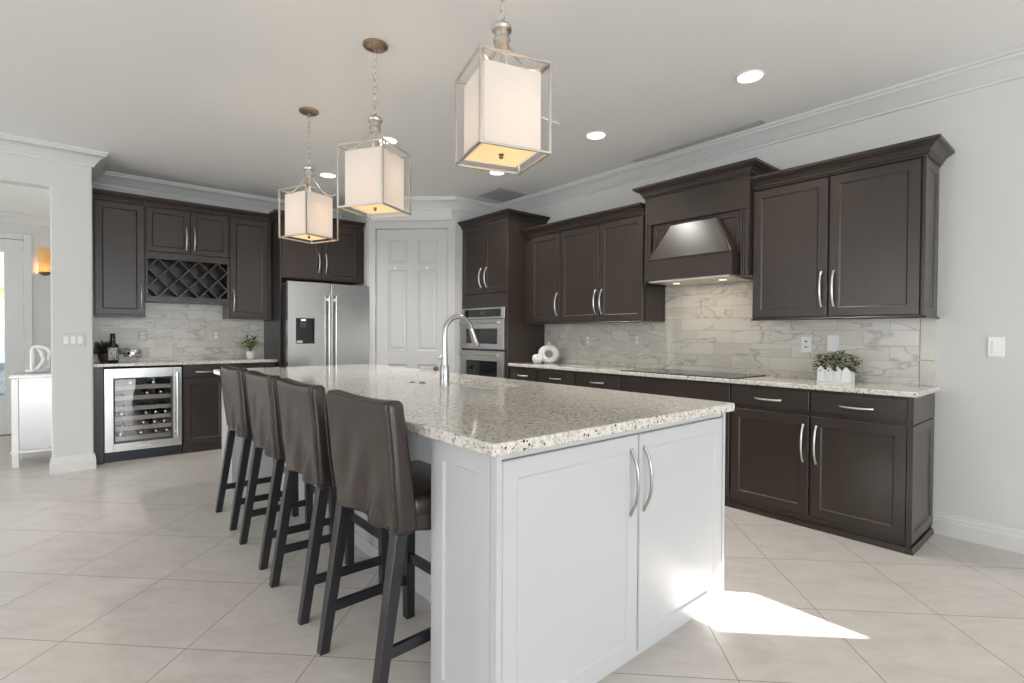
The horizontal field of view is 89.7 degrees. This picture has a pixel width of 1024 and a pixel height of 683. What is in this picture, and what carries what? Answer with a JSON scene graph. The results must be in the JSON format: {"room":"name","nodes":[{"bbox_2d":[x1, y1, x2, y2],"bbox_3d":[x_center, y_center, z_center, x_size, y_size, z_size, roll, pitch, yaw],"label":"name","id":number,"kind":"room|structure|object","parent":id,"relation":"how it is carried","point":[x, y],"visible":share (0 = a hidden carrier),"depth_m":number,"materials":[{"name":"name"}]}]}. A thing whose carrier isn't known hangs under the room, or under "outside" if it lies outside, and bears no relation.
{"room":"kitchen","nodes":[
{"label":"kitchen","id":0,"kind":"room"},
{"bbox_2d":[0,183,49,216],"bbox_3d":[-7.256,-1.514,3.418,6.600,0.100,2.544,0,1,-40],"label":"ceiling","id":1,"kind":"structure","parent":0,"point":[18,199],"depth_m":5.40,"materials":[{"name":"white paint"}]},
{"bbox_2d":[0,222,50,371],"bbox_3d":[-7.989,-0.230,4.305,6.620,2.700,0.120,0,1,-40],"label":"wall","id":2,"kind":"structure","parent":0,"point":[41,285],"depth_m":6.18,"materials":[{"name":"grey paint"}]},
{"bbox_2d":[0,232,32,436],"bbox_3d":[-6.160,-0.081,5.840,1.054,2.378,0.118,0,1,-40],"label":"door","id":3,"kind":"structure","parent":2,"relation":"in","point":[18,318],"depth_m":6.06,"materials":[{"name":"white paint"}]},
{"bbox_2d":[0,212,49,226],"bbox_3d":[-7.884,-1.428,4.242,6.510,0.102,0.078,0,1,-40],"label":"trim","id":4,"kind":"structure","parent":2,"relation":"attached to","point":[4,216],"depth_m":6.06,"materials":[{"name":"white paint"}]},
{"bbox_2d":[37,249,50,275],"bbox_3d":[-5.618,-0.947,6.184,0.117,0.315,0.115,0,1,4],"label":"wall sconce","id":5,"kind":"object","parent":2,"relation":"attached to","point":[43,254],"visible":0.94,"depth_m":6.16,"materials":[{"name":"orange glass"}]},
{"bbox_2d":[11,372,50,375],"bbox_3d":[-4.430,0.300,4.863,0.418,0.004,0.390,0,1,-40],"label":"tabletop","id":6,"kind":"object","parent":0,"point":[24,373],"depth_m":4.72,"materials":[{"name":"white wood"}]},
{"bbox_2d":[0,152,93,457],"bbox_3d":[-6.343,-0.252,2.456,6.730,2.812,0.140,0,1,-40],"label":"wall","id":7,"kind":"structure","parent":0,"point":[69,185],"depth_m":4.48,"materials":[{"name":"grey paint"}]},
{"bbox_2d":[0,133,108,181],"bbox_3d":[-6.389,-1.597,2.663,6.742,0.128,0.776,0,1,-40],"label":"trim","id":8,"kind":"structure","parent":7,"relation":"attached to","point":[10,144],"depth_m":4.36,"materials":[{"name":"white paint"}]},
{"bbox_2d":[49,452,95,474],"bbox_3d":[-3.891,1.070,4.562,0.312,0.135,0.160,0,1,-40],"label":"baseboard","id":9,"kind":"structure","parent":7,"relation":"attached to","point":[87,461],"depth_m":4.50,"materials":[{"name":"white paint"}]},
{"bbox_2d":[60,333,85,346],"bbox_3d":[-3.836,-0.013,4.496,0.170,0.116,0.011,0,1,-40],"label":"light switch","id":10,"kind":"object","parent":7,"relation":"attached to","point":[66,339],"visible":1,"depth_m":4.49,"materials":[{"name":"white plastic"}]},
{"bbox_2d":[92,184,282,366],"bbox_3d":[-3.238,-0.285,5.960,2.800,2.812,0.120,0,1,-40],"label":"wall","id":11,"kind":"structure","parent":0,"point":[93,185],"depth_m":5.54,"materials":[{"name":"grey paint"}]},
{"bbox_2d":[92,188,145,316],"bbox_3d":[-3.865,-0.834,5.051,0.411,1.178,0.432,0,1,-40],"label":"upper cabinet","id":12,"kind":"object","parent":11,"relation":"attached to","point":[118,218],"visible":0.91,"depth_m":4.94,"materials":[{"name":"brown wood"}]},
{"bbox_2d":[93,303,263,361],"bbox_3d":[-3.558,-0.105,5.604,1.590,0.600,0.010,0,1,-40],"label":"tile backsplash","id":13,"kind":"structure","parent":11,"relation":"attached to","point":[174,331],"depth_m":5.57,"materials":[{"name":"tile"}]},
{"bbox_2d":[139,330,146,340],"bbox_3d":[-3.841,-0.063,5.353,0.072,0.116,0.008,0,1,-40],"label":"power outlet","id":14,"kind":"object","parent":13,"relation":"attached to","point":[142,333],"visible":1,"depth_m":5.35,"materials":[{"name":"plastic"}]},
{"bbox_2d":[212,330,218,340],"bbox_3d":[-3.332,-0.067,5.786,0.072,0.116,0.008,0,1,-40],"label":"power outlet","id":15,"kind":"object","parent":13,"relation":"attached to","point":[215,333],"visible":1,"depth_m":5.78,"materials":[{"name":"plastic"}]},
{"bbox_2d":[145,196,230,304],"bbox_3d":[-3.429,-0.917,5.422,0.738,1.019,0.432,0,1,-40],"label":"upper cabinet","id":16,"kind":"object","parent":11,"relation":"attached to","point":[187,243],"visible":0.98,"depth_m":5.36,"materials":[{"name":"brown wood"}]},
{"bbox_2d":[222,208,271,319],"bbox_3d":[-2.983,-0.840,5.803,0.435,1.178,0.432,0,1,-40],"label":"upper cabinet","id":17,"kind":"object","parent":11,"relation":"attached to","point":[249,231],"visible":0.97,"depth_m":5.69,"materials":[{"name":"brown wood"}]},
{"bbox_2d":[349,213,370,285],"bbox_3d":[-1.913,-0.285,6.471,0.080,2.812,0.820,0,1,-40],"label":"wall","id":18,"kind":"structure","parent":0,"point":[358,218],"depth_m":6.26,"materials":[{"name":"grey paint"}]},
{"bbox_2d":[371,209,450,229],"bbox_3d":[-1.181,-0.277,6.143,0.990,2.812,0.100,0,1,5],"label":"wall","id":19,"kind":"structure","parent":0,"point":[415,214],"depth_m":6.07,"materials":[{"name":"grey paint"}]},
{"bbox_2d":[367,220,455,372],"bbox_3d":[-1.192,-0.149,6.082,1.062,2.559,0.026,0,1,5],"label":"trim","id":20,"kind":"structure","parent":19,"relation":"attached to","point":[372,226],"depth_m":6.06,"materials":[{"name":"grey paint"}]},
{"bbox_2d":[376,229,447,370],"bbox_3d":[-1.197,-0.103,6.084,0.871,2.450,0.114,0,1,5],"label":"door","id":21,"kind":"structure","parent":19,"relation":"in","point":[412,264],"depth_m":6.10,"materials":[{"name":"grey paint"}]},
{"bbox_2d":[451,209,497,373],"bbox_3d":[-0.474,-0.275,6.304,0.695,2.812,0.100,0,1,-40],"label":"wall","id":22,"kind":"structure","parent":0,"point":[457,215],"depth_m":6.10,"materials":[{"name":"grey paint"}]},
{"bbox_2d":[0,0,1023,208],"bbox_3d":[-0.763,-1.632,-0.890,10.900,0.100,13.880,0,1,-40],"label":"ceiling","id":23,"kind":"structure","parent":0,"point":[216,89],"depth_m":3.12,"materials":[{"name":"white paint"}]},
{"bbox_2d":[278,107,338,243],"bbox_3d":[-1.454,-1.191,3.682,0.285,0.916,0.285,1,1,29],"label":"pendant light","id":24,"kind":"object","parent":23,"relation":"hanging from","point":[308,214],"visible":0.99,"depth_m":3.62,"materials":[{"name":"white fabric"}]},
{"bbox_2d":[293,233,329,239],"bbox_3d":[-1.456,-0.756,3.688,0.220,0.002,0.220,1,1,29],"label":"diffuser","id":25,"kind":"object","parent":24,"relation":"attached to","point":[307,237],"depth_m":3.70,"materials":[{"name":"white glass"}]},
{"bbox_2d":[320,173,335,177],"bbox_3d":[-1.848,-1.669,5.166,0.160,0.014,0.160,0,1,-40],"label":"recessed light","id":26,"kind":"object","parent":23,"relation":"in","point":[325,175],"visible":1,"depth_m":5.17,"materials":[{"name":"white"}]},
{"bbox_2d":[337,38,410,218],"bbox_3d":[-0.755,-1.176,2.839,0.285,0.916,0.285,1,1,19],"label":"pendant light","id":27,"kind":"object","parent":23,"relation":"hanging from","point":[374,176],"visible":1,"depth_m":2.76,"materials":[{"name":"white fabric"}]},
{"bbox_2d":[353,204,397,213],"bbox_3d":[-0.757,-0.740,2.845,0.220,0.002,0.220,1,1,19],"label":"diffuser","id":28,"kind":"object","parent":27,"relation":"attached to","point":[379,208],"depth_m":2.86,"materials":[{"name":"white glass"}]},
{"bbox_2d":[379,136,397,144],"bbox_3d":[-1.018,-1.652,4.224,0.160,0.014,0.160,0,1,-40],"label":"recessed light","id":29,"kind":"object","parent":23,"relation":"in","point":[392,140],"visible":0.67,"depth_m":4.20,"materials":[{"name":"white"}]},
{"bbox_2d":[489,169,504,174],"bbox_3d":[-0.147,-1.659,5.043,0.160,0.014,0.160,0,1,-40],"label":"recessed light","id":30,"kind":"object","parent":23,"relation":"in","point":[490,172],"visible":0.59,"depth_m":5.08,"materials":[{"name":"white"}]},
{"bbox_2d":[478,188,526,201],"bbox_3d":[-0.115,-1.670,5.882,0.400,0.006,0.420,0,1,-40],"label":"ceiling vent","id":31,"kind":"object","parent":23,"relation":"in","point":[503,195],"visible":1,"depth_m":5.87,"materials":[{"name":"grey metal"}]},
{"bbox_2d":[455,0,551,174],"bbox_3d":[-0.040,-1.160,1.984,0.285,0.916,0.285,0,1,-24],"label":"pendant light","id":32,"kind":"object","parent":23,"relation":"hanging from","point":[502,102],"visible":1,"depth_m":1.91,"materials":[{"name":"beige fabric"}]},
{"bbox_2d":[466,143,534,166],"bbox_3d":[-0.042,-0.724,1.990,0.220,0.002,0.220,0,1,-24],"label":"diffuser","id":33,"kind":"object","parent":32,"relation":"attached to","point":[483,153],"depth_m":1.99,"materials":[{"name":"white"}]},
{"bbox_2d":[541,116,558,125],"bbox_3d":[0.280,-1.622,3.815,0.190,0.040,0.035,0,1,-40],"label":"sprinkler head","id":34,"kind":"object","parent":23,"relation":"attached to","point":[543,118],"visible":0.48,"depth_m":3.81},
{"bbox_2d":[586,131,605,139],"bbox_3d":[0.669,-1.641,4.095,0.160,0.014,0.160,0,1,-40],"label":"recessed light","id":35,"kind":"object","parent":23,"relation":"in","point":[595,135],"visible":1,"depth_m":4.09,"materials":[{"name":"white"}]},
{"bbox_2d":[631,120,764,161],"bbox_3d":[1.490,-1.639,4.260,0.076,0.007,1.160,0,1,-40],"label":"ceiling vent","id":36,"kind":"object","parent":23,"relation":"in","point":[760,122],"visible":1,"depth_m":4.18,"materials":[{"name":"grey paint"}]},
{"bbox_2d":[736,69,764,83],"bbox_3d":[1.459,-1.624,3.151,0.160,0.014,0.160,0,1,-40],"label":"recessed light","id":37,"kind":"object","parent":23,"relation":"in","point":[749,76],"visible":1,"depth_m":3.15,"materials":[{"name":"white plastic"}]},
{"bbox_2d":[0,436,1023,682],"bbox_3d":[-2.633,1.240,1.327,10.900,0.100,19.600,0,1,-40],"label":"floor","id":38,"kind":"structure","parent":0,"point":[127,571],"depth_m":2.31,"materials":[{"name":"tile"}]},
{"bbox_2d":[0,335,4,395],"bbox_3d":[-6.697,0.504,6.588,0.580,1.180,0.580,0,1,-40],"label":"planter","id":39,"kind":"object","parent":38,"relation":"on","point":[2,344],"visible":0.17,"depth_m":6.52,"materials":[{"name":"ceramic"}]},
{"bbox_2d":[9,372,51,467],"bbox_3d":[-4.432,0.714,4.868,0.442,0.832,0.412,0,1,-40],"label":"console","id":40,"kind":"object","parent":38,"relation":"on","point":[31,403],"visible":0.53,"depth_m":4.68,"materials":[{"name":"white wood"}]},
{"bbox_2d":[10,447,51,454],"bbox_3d":[-4.431,0.993,4.871,0.435,0.025,0.400,0,1,-40],"label":"shelf","id":41,"kind":"object","parent":40,"relation":"attached to","point":[15,451],"depth_m":4.66,"materials":[{"name":"white wood"}]},
{"bbox_2d":[25,345,50,372],"bbox_3d":[-4.426,0.163,4.811,0.191,0.263,0.090,0,1,-40],"label":"sculpture","id":42,"kind":"object","parent":40,"relation":"on","point":[38,348],"visible":0.94,"depth_m":4.80,"materials":[{"name":"white ceramic"}]},
{"bbox_2d":[93,367,103,464],"bbox_3d":[-3.972,0.683,4.927,0.074,0.898,0.487,0,1,-40],"label":"filler panel","id":43,"kind":"object","parent":38,"relation":"on","point":[97,371],"visible":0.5,"depth_m":4.74,"materials":[{"name":"brown wood"}]},
{"bbox_2d":[103,365,181,462],"bbox_3d":[-3.675,0.691,5.113,0.608,0.880,0.567,0,1,-40],"label":"wine cooler","id":44,"kind":"object","parent":38,"relation":"on","point":[117,396],"visible":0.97,"depth_m":5.03,"materials":[{"name":"grey metal"}]},
{"bbox_2d":[115,426,123,435],"bbox_3d":[-3.843,0.885,5.035,0.074,0.074,0.364,0,1,-40],"label":"wine bottle","id":45,"kind":"object","parent":44,"relation":"in","point":[118,433],"visible":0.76,"depth_m":4.98,"materials":[{"name":"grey glass"}]},
{"bbox_2d":[115,411,124,415],"bbox_3d":[-3.835,0.695,5.039,0.074,0.074,0.364,0,1,-40],"label":"wine bottle","id":46,"kind":"object","parent":44,"relation":"in","point":[118,413],"visible":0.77,"depth_m":4.99,"materials":[{"name":"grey glass"}]},
{"bbox_2d":[123,379,133,384],"bbox_3d":[-3.780,0.400,5.080,0.074,0.074,0.364,0,1,-40],"label":"wine bottle","id":47,"kind":"object","parent":44,"relation":"in","point":[126,381],"visible":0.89,"depth_m":5.04,"materials":[{"name":"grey glass"}]},
{"bbox_2d":[135,424,143,433],"bbox_3d":[-3.722,0.884,5.139,0.074,0.074,0.364,0,1,-40],"label":"wine bottle","id":48,"kind":"object","parent":44,"relation":"in","point":[139,431],"visible":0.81,"depth_m":5.09,"materials":[{"name":"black glass"}]},
{"bbox_2d":[104,445,180,462],"bbox_3d":[-3.658,1.081,5.096,0.608,0.100,0.265,0,1,-40],"label":"grille","id":49,"kind":"object","parent":44,"relation":"attached to","point":[174,449],"depth_m":4.98,"materials":[{"name":"black"}]},
{"bbox_2d":[115,382,170,389],"bbox_3d":[-3.701,0.436,5.142,0.518,0.040,0.400,0,1,-40],"label":"shelf","id":50,"kind":"object","parent":44,"relation":"attached to","point":[118,385],"depth_m":5.04,"materials":[{"name":"brown wood"}]},
{"bbox_2d":[115,392,170,400],"bbox_3d":[-3.702,0.536,5.144,0.518,0.040,0.400,0,1,-40],"label":"shelf","id":51,"kind":"object","parent":44,"relation":"attached to","point":[119,396],"depth_m":5.06,"materials":[{"name":"brown wood"}]},
{"bbox_2d":[115,401,170,411],"bbox_3d":[-3.702,0.636,5.145,0.518,0.040,0.400,0,1,-40],"label":"shelf","id":52,"kind":"object","parent":44,"relation":"attached to","point":[119,405],"depth_m":5.12,"materials":[{"name":"brown wood"}]},
{"bbox_2d":[115,411,170,421],"bbox_3d":[-3.703,0.731,5.146,0.518,0.040,0.400,0,1,-40],"label":"shelf","id":53,"kind":"object","parent":44,"relation":"attached to","point":[129,415],"depth_m":5.05,"materials":[{"name":"brown wood"}]},
{"bbox_2d":[115,419,170,431],"bbox_3d":[-3.703,0.826,5.148,0.518,0.040,0.400,0,1,-40],"label":"shelf","id":54,"kind":"object","parent":44,"relation":"attached to","point":[130,424],"depth_m":5.08,"materials":[{"name":"brown wood"}]},
{"bbox_2d":[115,429,170,441],"bbox_3d":[-3.704,0.921,5.149,0.518,0.040,0.400,0,1,-40],"label":"shelf","id":55,"kind":"object","parent":44,"relation":"attached to","point":[129,434],"depth_m":5.07,"materials":[{"name":"brown wood"}]},
{"bbox_2d":[139,409,148,413],"bbox_3d":[-3.690,0.694,5.162,0.074,0.074,0.364,0,1,-40],"label":"wine bottle","id":56,"kind":"object","parent":44,"relation":"in","point":[144,411],"visible":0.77,"depth_m":5.11,"materials":[{"name":"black glass"}]},
{"bbox_2d":[139,389,149,394],"bbox_3d":[-3.682,0.499,5.166,0.074,0.074,0.364,0,1,-40],"label":"wine bottle","id":57,"kind":"object","parent":44,"relation":"in","point":[143,391],"visible":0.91,"depth_m":5.12,"materials":[{"name":"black glass"}]},
{"bbox_2d":[145,378,155,383],"bbox_3d":[-3.643,0.399,5.197,0.074,0.074,0.364,0,1,-40],"label":"wine bottle","id":58,"kind":"object","parent":44,"relation":"in","point":[148,380],"visible":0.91,"depth_m":5.15,"materials":[{"name":"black glass"}]},
{"bbox_2d":[149,423,158,432],"bbox_3d":[-3.630,0.884,5.216,0.074,0.074,0.364,0,1,-40],"label":"wine bottle","id":59,"kind":"object","parent":44,"relation":"in","point":[155,430],"visible":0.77,"depth_m":5.16,"materials":[{"name":"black glass"}]},
{"bbox_2d":[152,388,162,393],"bbox_3d":[-3.598,0.498,5.237,0.074,0.074,0.364,0,1,-40],"label":"wine bottle","id":60,"kind":"object","parent":44,"relation":"in","point":[156,390],"visible":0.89,"depth_m":5.20,"materials":[{"name":"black glass"}]},
{"bbox_2d":[158,408,167,412],"bbox_3d":[-3.568,0.693,5.266,0.074,0.074,0.364,0,1,-40],"label":"wine bottle","id":61,"kind":"object","parent":44,"relation":"in","point":[162,410],"visible":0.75,"depth_m":5.21,"materials":[{"name":"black glass"}]},
{"bbox_2d":[159,422,168,431],"bbox_3d":[-3.562,0.883,5.275,0.074,0.074,0.364,0,1,-40],"label":"wine bottle","id":62,"kind":"object","parent":44,"relation":"in","point":[166,429],"visible":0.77,"depth_m":5.22,"materials":[{"name":"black glass"}]},
{"bbox_2d":[175,362,274,453],"bbox_3d":[-3.122,0.678,5.633,0.880,0.898,0.550,0,1,-40],"label":"base cabinet","id":63,"kind":"object","parent":38,"relation":"on","point":[201,388],"visible":0.42,"depth_m":5.29,"materials":[{"name":"brown wood"}]},
{"bbox_2d":[93,358,276,366],"bbox_3d":[-3.387,0.213,5.407,1.590,0.030,0.542,0,1,-40],"label":"countertop","id":64,"kind":"structure","parent":63,"relation":"on","point":[223,360],"depth_m":5.20,"materials":[{"name":"stone"}]},
{"bbox_2d":[93,340,123,361],"bbox_3d":[-3.967,0.083,5.038,0.302,0.233,0.272,0,1,-14],"label":"potted plant","id":65,"kind":"object","parent":64,"relation":"on","point":[102,351],"visible":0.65,"depth_m":4.99,"materials":[{"name":"green plant"}]},
{"bbox_2d":[107,333,118,362],"bbox_3d":[-3.800,0.063,4.896,0.090,0.279,0.091,0,1,-40],"label":"liquor bottle","id":66,"kind":"object","parent":64,"relation":"on","point":[112,347],"visible":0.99,"depth_m":4.87,"materials":[{"name":"black glass"}]},
{"bbox_2d":[123,345,141,360],"bbox_3d":[-3.773,0.117,5.117,0.157,0.160,0.154,0,1,-40],"label":"sphere","id":67,"kind":"object","parent":64,"relation":"on","point":[132,353],"visible":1,"depth_m":5.10,"materials":[{"name":"silver metal"}]},
{"bbox_2d":[238,335,266,358],"bbox_3d":[-2.945,0.055,5.805,0.327,0.279,0.321,1,1,20],"label":"potted plant","id":68,"kind":"object","parent":64,"relation":"on","point":[250,354],"visible":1,"depth_m":5.77,"materials":[{"name":"green plant"}]},
{"bbox_2d":[215,365,298,530],"bbox_3d":[-1.700,0.663,3.485,0.470,1.003,0.494,0,1,-40],"label":"bar stool","id":69,"kind":"object","parent":38,"relation":"on","point":[232,378],"visible":0.52,"depth_m":3.30,"materials":[{"name":"brown leather"}]},
{"bbox_2d":[239,370,336,569],"bbox_3d":[-1.259,0.672,2.960,0.470,1.003,0.494,0,1,-40],"label":"bar stool","id":70,"kind":"object","parent":38,"relation":"on","point":[261,389],"visible":0.56,"depth_m":2.81,"materials":[{"name":"brown leather"}]},
{"bbox_2d":[264,209,364,366],"bbox_3d":[-2.385,-0.154,6.152,1.047,2.554,0.696,0,1,-40],"label":"upper cabinet","id":71,"kind":"object","parent":38,"relation":"on","point":[341,261],"visible":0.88,"depth_m":5.90,"materials":[{"name":"brown wood"}]},
{"bbox_2d":[281,281,368,366],"bbox_3d":[-2.287,0.234,6.092,0.928,1.782,0.866,0,1,-40],"label":"refrigerator","id":72,"kind":"object","parent":38,"relation":"on","point":[322,324],"visible":0.44,"depth_m":5.74,"materials":[{"name":"grey metal"}]},
{"bbox_2d":[269,378,388,625],"bbox_3d":[-0.849,0.682,2.462,0.470,1.003,0.494,0,1,-40],"label":"bar stool","id":73,"kind":"object","parent":38,"relation":"on","point":[301,407],"visible":0.7,"depth_m":2.30,"materials":[{"name":"brown leather"}]},
{"bbox_2d":[317,390,430,682],"bbox_3d":[-0.421,0.691,1.961,0.470,1.003,0.494,0,1,-43],"label":"bar stool","id":74,"kind":"object","parent":38,"relation":"on","point":[375,476],"visible":0.8,"depth_m":1.77,"materials":[{"name":"brown leather"}]},
{"bbox_2d":[222,385,725,682],"bbox_3d":[-0.698,0.735,3.288,1.343,0.875,3.670,0,1,-40],"label":"kitchen island","id":75,"kind":"object","parent":38,"relation":"on","point":[567,562],"visible":0.69,"depth_m":1.74,"materials":[{"name":"grey paint"}]},
{"bbox_2d":[213,364,734,456],"bbox_3d":[-0.746,0.276,3.335,1.406,0.038,3.793,0,1,-40],"label":"island countertop","id":76,"kind":"structure","parent":75,"relation":"on","point":[514,416],"depth_m":2.21,"materials":[{"name":"stone"}]},
{"bbox_2d":[430,314,479,385],"bbox_3d":[-0.339,0.048,3.134,0.311,0.427,0.118,0,1,-40],"label":"faucet","id":77,"kind":"object","parent":76,"relation":"on","point":[444,368],"visible":1,"depth_m":3.04,"materials":[{"name":"grey metal"}]},
{"bbox_2d":[458,208,549,378],"bbox_3d":[-0.114,-0.131,5.936,0.621,2.538,0.922,0,1,-40],"label":"oven tower","id":78,"kind":"object","parent":38,"relation":"on","point":[494,254],"visible":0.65,"depth_m":5.63,"materials":[{"name":"brown wood"}]},
{"bbox_2d":[460,307,505,377],"bbox_3d":[-0.167,0.034,5.944,0.588,0.827,0.784,0,1,-40],"label":"double oven","id":79,"kind":"object","parent":78,"relation":"in","point":[489,324],"visible":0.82,"depth_m":5.73,"materials":[{"name":"grey metal"}]},
{"bbox_2d":[510,366,538,381],"bbox_3d":[0.294,0.705,5.504,0.567,0.883,0.426,0,1,-40],"label":"base cabinet","id":80,"kind":"object","parent":38,"relation":"on","point":[518,373],"visible":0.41,"depth_m":5.33,"materials":[{"name":"brown wood"}]},
{"bbox_2d":[537,368,576,385],"bbox_3d":[0.601,0.712,5.143,0.567,0.883,0.514,0,1,-40],"label":"base cabinet","id":81,"kind":"object","parent":38,"relation":"on","point":[564,377],"visible":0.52,"depth_m":4.96,"materials":[{"name":"brown wood"}]},
{"bbox_2d":[576,371,621,390],"bbox_3d":[0.939,0.719,4.746,0.567,0.883,0.520,0,1,-40],"label":"base cabinet","id":82,"kind":"object","parent":38,"relation":"on","point":[583,379],"visible":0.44,"depth_m":4.56,"materials":[{"name":"brown wood"}]},
{"bbox_2d":[621,375,731,506],"bbox_3d":[1.421,0.729,4.181,0.567,0.883,0.958,0,1,-40],"label":"base cabinet","id":83,"kind":"object","parent":38,"relation":"on","point":[704,390],"visible":0.05,"depth_m":3.87,"materials":[{"name":"brown wood"}]},
{"bbox_2d":[729,383,934,555],"bbox_3d":[2.075,0.744,3.412,0.567,0.883,1.054,0,1,-40],"label":"base cabinet","id":84,"kind":"object","parent":38,"relation":"on","point":[859,467],"visible":0.98,"depth_m":3.15,"materials":[{"name":"brown wood"}]},
{"bbox_2d":[508,362,939,397],"bbox_3d":[1.301,0.269,4.334,0.552,0.030,3.504,0,1,-40],"label":"countertop","id":85,"kind":"structure","parent":84,"relation":"on","point":[889,389],"depth_m":3.47,"materials":[{"name":"stone"}]},
{"bbox_2d":[532,354,542,363],"bbox_3d":[0.270,0.182,5.456,0.112,0.100,0.112,0,1,-40],"label":"bud vase","id":86,"kind":"object","parent":85,"relation":"on","point":[537,358],"visible":1,"depth_m":5.42,"materials":[{"name":"white ceramic"}]},
{"bbox_2d":[538,342,558,362],"bbox_3d":[0.396,0.118,5.528,0.227,0.228,0.064,0,1,12],"label":"ring vase","id":87,"kind":"object","parent":85,"relation":"on","point":[555,352],"visible":0.92,"depth_m":5.50,"materials":[{"name":"white ceramic"}]},
{"bbox_2d":[620,368,765,378],"bbox_3d":[1.438,0.253,4.166,0.506,0.008,0.996,0,1,-40],"label":"cooktop","id":88,"kind":"object","parent":85,"relation":"in","point":[727,375],"visible":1,"depth_m":4.06,"materials":[{"name":"black glass"}]},
{"bbox_2d":[813,350,862,382],"bbox_3d":[2.184,0.162,3.470,0.174,0.216,0.308,0,1,-40],"label":"planter","id":89,"kind":"object","parent":85,"relation":"on","point":[837,373],"visible":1,"depth_m":3.44,"materials":[{"name":"white ceramic"}]},
{"bbox_2d":[501,77,1023,529],"bbox_3d":[3.215,-0.203,2.524,0.020,2.812,13.880,0,1,-40],"label":"wall","id":90,"kind":"structure","parent":0,"point":[979,416],"depth_m":3.06,"materials":[{"name":"grey paint"}]},
{"bbox_2d":[520,222,561,324],"bbox_3d":[0.406,-0.694,5.496,0.398,1.023,0.540,0,1,-40],"label":"upper cabinet","id":91,"kind":"object","parent":90,"relation":"attached to","point":[543,242],"visible":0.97,"depth_m":5.39,"materials":[{"name":"brown wood"}]},
{"bbox_2d":[92,46,1023,219],"bbox_3d":[2.652,-1.548,2.542,14.141,0.128,3.409,1,1,34],"label":"trim","id":92,"kind":"structure","parent":90,"relation":"attached to","point":[1006,66],"depth_m":4.17,"materials":[{"name":"white paint"}]},
{"bbox_2d":[555,202,665,323],"bbox_3d":[0.912,-0.683,4.901,0.398,1.023,1.014,0,1,-40],"label":"upper cabinet","id":93,"kind":"object","parent":90,"relation":"attached to","point":[602,255],"visible":1,"depth_m":4.75,"materials":[{"name":"brown wood"}]},
{"bbox_2d":[632,157,779,285],"bbox_3d":[1.520,-0.884,4.122,0.480,0.818,1.039,0,1,-40],"label":"range hood","id":94,"kind":"object","parent":90,"relation":"attached to","point":[699,225],"visible":0.98,"depth_m":3.94,"materials":[{"name":"brown wood"}]},
{"bbox_2d":[545,281,936,385],"bbox_3d":[1.502,-0.118,4.511,0.011,0.741,3.480,0,1,-40],"label":"tile backsplash","id":95,"kind":"structure","parent":90,"relation":"attached to","point":[706,327],"depth_m":4.13,"materials":[{"name":"tile"}]},
{"bbox_2d":[585,335,590,345],"bbox_3d":[0.789,-0.014,5.336,0.008,0.116,0.072,0,1,-40],"label":"power outlet","id":96,"kind":"object","parent":95,"relation":"attached to","point":[587,337],"visible":1,"depth_m":5.33,"materials":[{"name":"plastic"}]},
{"bbox_2d":[634,334,639,345],"bbox_3d":[1.185,-0.015,4.871,0.008,0.116,0.072,0,1,-40],"label":"power outlet","id":97,"kind":"object","parent":95,"relation":"attached to","point":[636,336],"visible":1,"depth_m":4.87,"materials":[{"name":"plastic"}]},
{"bbox_2d":[801,336,811,351],"bbox_3d":[2.143,0.021,3.746,0.008,0.116,0.072,0,1,-40],"label":"power outlet","id":98,"kind":"object","parent":95,"relation":"attached to","point":[806,341],"visible":1,"depth_m":3.74,"materials":[{"name":"white plastic"}]},
{"bbox_2d":[827,335,838,351],"bbox_3d":[2.255,0.013,3.615,0.008,0.116,0.072,0,1,-40],"label":"light switch","id":99,"kind":"object","parent":95,"relation":"attached to","point":[832,340],"visible":0.94,"depth_m":3.61,"materials":[{"name":"white plastic"}]},
{"bbox_2d":[749,133,954,320],"bbox_3d":[2.188,-0.655,3.404,0.398,1.023,1.068,0,1,-40],"label":"upper cabinet","id":100,"kind":"object","parent":90,"relation":"attached to","point":[855,235],"visible":1,"depth_m":3.25,"materials":[{"name":"brown wood"}]},
{"bbox_2d":[931,511,1023,553],"bbox_3d":[5.123,1.178,0.266,0.016,0.135,7.728,0,1,-40],"label":"baseboard","id":101,"kind":"structure","parent":90,"relation":"attached to","point":[1003,537],"depth_m":3.03,"materials":[{"name":"white paint"}]},
{"bbox_2d":[987,337,1004,356],"bbox_3d":[2.806,0.032,2.982,0.010,0.116,0.072,0,1,-40],"label":"light switch","id":102,"kind":"object","parent":90,"relation":"attached to","point":[996,345],"visible":1,"depth_m":2.98,"materials":[{"name":"white plastic"}]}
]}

